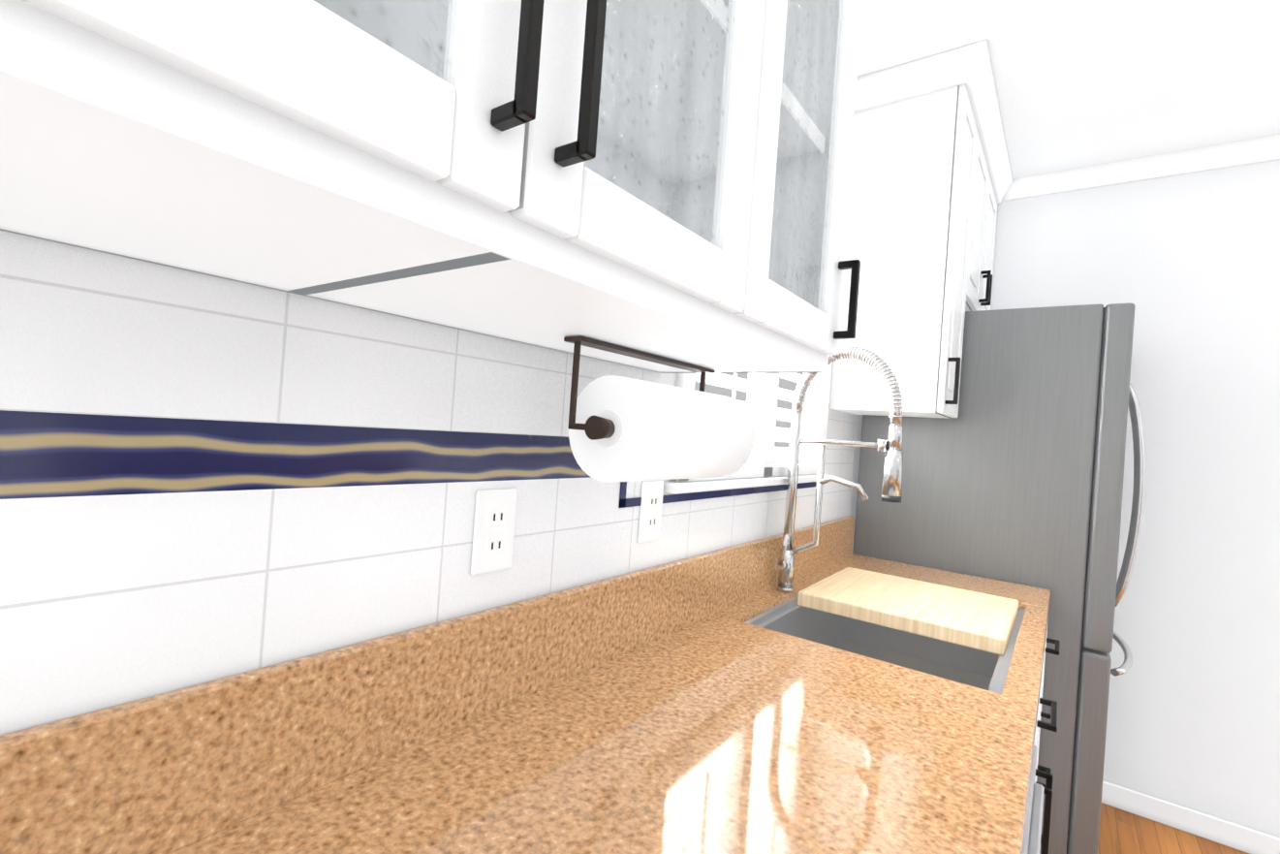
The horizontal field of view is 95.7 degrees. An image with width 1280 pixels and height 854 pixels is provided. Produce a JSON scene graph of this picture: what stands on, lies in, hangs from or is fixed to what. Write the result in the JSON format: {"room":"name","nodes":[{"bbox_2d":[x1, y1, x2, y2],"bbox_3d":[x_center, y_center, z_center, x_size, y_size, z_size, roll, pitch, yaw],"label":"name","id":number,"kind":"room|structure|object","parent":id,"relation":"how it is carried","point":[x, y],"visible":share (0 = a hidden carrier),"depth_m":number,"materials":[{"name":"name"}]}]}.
{"room":"kitchen","nodes":[
{"label":"kitchen","id":0,"kind":"room"},
{"bbox_2d":[829,362,862,549],"bbox_3d":[-0.396,0.042,0.668,0.120,2.500,5.280,4,0,36],"label":"wall","id":1,"kind":"structure","parent":0,"point":[856,464],"depth_m":2.24,"materials":[{"name":"paint"}]},
{"bbox_2d":[0,229,855,735],"bbox_3d":[0.004,0.142,1.108,0.010,0.540,2.670,4,0,36],"label":"backsplash","id":2,"kind":"structure","parent":1,"relation":"attached to","point":[203,478],"depth_m":0.57,"materials":[{"name":"white tile"}]},
{"bbox_2d":[0,0,862,373],"bbox_3d":[-0.153,-0.658,0.481,0.395,1.068,1.352,4,0,36],"label":"upper cabinet","id":3,"kind":"object","parent":1,"relation":"attached to","point":[667,178],"visible":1,"depth_m":0.41,"materials":[{"name":"white wood"}]},
{"bbox_2d":[563,335,754,482],"bbox_3d":[0.046,-0.014,0.847,0.136,0.182,0.345,4,0,36],"label":"paper towel holder","id":4,"kind":"object","parent":3,"relation":"attached to","point":[621,428],"visible":1,"depth_m":0.75,"materials":[{"name":"white paper"}]},
{"bbox_2d":[470,488,517,575],"bbox_3d":[-0.204,0.146,0.816,0.008,0.116,0.072,4,0,36],"label":"electrical outlet","id":5,"kind":"object","parent":1,"relation":"attached to","point":[493,530],"visible":1,"depth_m":0.81,"materials":[{"name":"white plastic"}]},
{"bbox_2d":[637,480,663,542],"bbox_3d":[0.023,0.164,1.124,0.008,0.116,0.072,4,0,36],"label":"electrical outlet","id":6,"kind":"object","parent":1,"relation":"attached to","point":[650,514],"visible":1,"depth_m":1.12,"materials":[{"name":"white plastic"}]},
{"bbox_2d":[663,363,831,493],"bbox_3d":[0.349,-0.350,1.535,0.076,1.005,0.920,4,0,36],"label":"window","id":7,"kind":"structure","parent":1,"relation":"in","point":[768,472],"depth_m":1.51,"materials":[{"name":"white wood"}]},
{"bbox_2d":[695,373,825,463],"bbox_3d":[0.351,-0.352,1.534,0.052,0.894,0.786,4,0,36],"label":"window shutters","id":8,"kind":"object","parent":7,"relation":"attached to","point":[734,383],"visible":0.15,"depth_m":1.60,"materials":[{"name":"white wood"}]},
{"bbox_2d":[829,39,1012,418],"bbox_3d":[1.112,-0.559,2.202,0.395,1.069,1.077,4,0,36],"label":"upper cabinet","id":9,"kind":"object","parent":1,"relation":"attached to","point":[930,178],"visible":0.98,"depth_m":1.82,"materials":[{"name":"white wood"}]},
{"bbox_2d":[856,0,1279,178],"bbox_3d":[1.463,-1.135,-0.631,4.517,0.100,5.520,4,0,36],"label":"ceiling","id":10,"kind":"structure","parent":0,"point":[1079,83],"depth_m":1.73,"materials":[{"name":"paint"}]},
{"bbox_2d":[990,159,1279,837],"bbox_3d":[2.967,0.286,1.537,4.517,2.500,0.120,4,0,36],"label":"wall","id":11,"kind":"structure","parent":0,"point":[1187,265],"depth_m":2.14,"materials":[{"name":"paint"}]},
{"bbox_2d":[1001,133,1279,201],"bbox_3d":[2.539,-0.961,1.811,2.467,0.069,0.060,4,0,36],"label":"crown molding","id":12,"kind":"structure","parent":11,"relation":"attached to","point":[1255,150],"depth_m":2.20,"materials":[{"name":"white wood"}]},
{"bbox_2d":[1101,780,1279,853],"bbox_3d":[2.333,1.450,1.359,1.997,0.085,0.810,4,0,36],"label":"baseboard","id":13,"kind":"structure","parent":11,"relation":"attached to","point":[1237,836],"depth_m":2.10,"materials":[{"name":"white wood"}]},
{"bbox_2d":[1097,802,1248,853],"bbox_3d":[1.278,1.449,-0.642,4.517,0.080,5.520,4,0,36],"label":"floor","id":14,"kind":"structure","parent":0,"point":[1122,831],"depth_m":2.05,"materials":[{"name":"brown wood"}]},
{"bbox_2d":[852,302,1145,853],"bbox_3d":[1.338,0.521,2.205,0.843,1.805,0.670,4,0,36],"label":"refrigerator","id":15,"kind":"object","parent":14,"relation":"on","point":[1013,471],"visible":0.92,"depth_m":1.85,"materials":[{"name":"silver metal"}]},
{"bbox_2d":[1022,744,1044,853],"bbox_3d":[0.184,0.902,0.855,0.623,0.868,0.595,4,0,36],"label":"dishwasher","id":16,"kind":"object","parent":14,"relation":"on","point":[1033,829],"visible":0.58,"depth_m":0.75,"materials":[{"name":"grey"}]},
{"bbox_2d":[1033,711,1045,783],"bbox_3d":[0.167,0.900,0.868,0.631,0.870,0.723,4,0,36],"label":"base cabinet","id":17,"kind":"object","parent":14,"relation":"on","point":[1040,724],"depth_m":1.34,"materials":[{"name":"grey wood"}]},
{"bbox_2d":[0,515,1050,853],"bbox_3d":[0.347,0.382,1.058,0.627,0.170,2.332,4,0,36],"label":"countertop","id":18,"kind":"structure","parent":17,"relation":"on","point":[676,707],"depth_m":0.68,"materials":[{"name":"beige stone"}]},
{"bbox_2d":[776,345,903,592],"bbox_3d":[0.505,0.118,1.478,0.298,0.661,0.089,4,0,36],"label":"faucet","id":19,"kind":"object","parent":18,"relation":"on","point":[891,486],"visible":0.9,"depth_m":1.51,"materials":[{"name":"silver metal"}]},
{"bbox_2d":[745,594,1025,693],"bbox_3d":[0.637,0.584,1.450,0.497,0.223,0.767,4,0,36],"label":"sink basin","id":20,"kind":"object","parent":18,"relation":"in","point":[967,665],"visible":0.06,"depth_m":1.69,"materials":[{"name":"silver metal"}]},
{"bbox_2d":[797,566,1018,655],"bbox_3d":[0.734,0.476,1.571,0.468,0.038,0.439,4,0,36],"label":"cutting board","id":21,"kind":"object","parent":20,"relation":"on","point":[978,620],"visible":1,"depth_m":1.48,"materials":[{"name":"brown wood"}]},
{"bbox_2d":[1037,618,1053,773],"bbox_3d":[0.670,0.939,1.553,0.631,0.870,1.102,4,0,36],"label":"base cabinet","id":22,"kind":"object","parent":14,"relation":"on","point":[1044,772],"depth_m":1.61,"materials":[{"name":"grey wood"}]},
{"label":"outside","id":23,"kind":"structure","parent":0,"visible":0},
{"bbox_2d":[694,373,803,463],"bbox_3d":[0.316,-0.362,1.560,0.001,0.983,0.878,4,0,36],"label":"window","id":24,"kind":"structure","parent":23,"point":[785,384],"depth_m":1.71,"materials":[{"name":"glass"}]}
]}

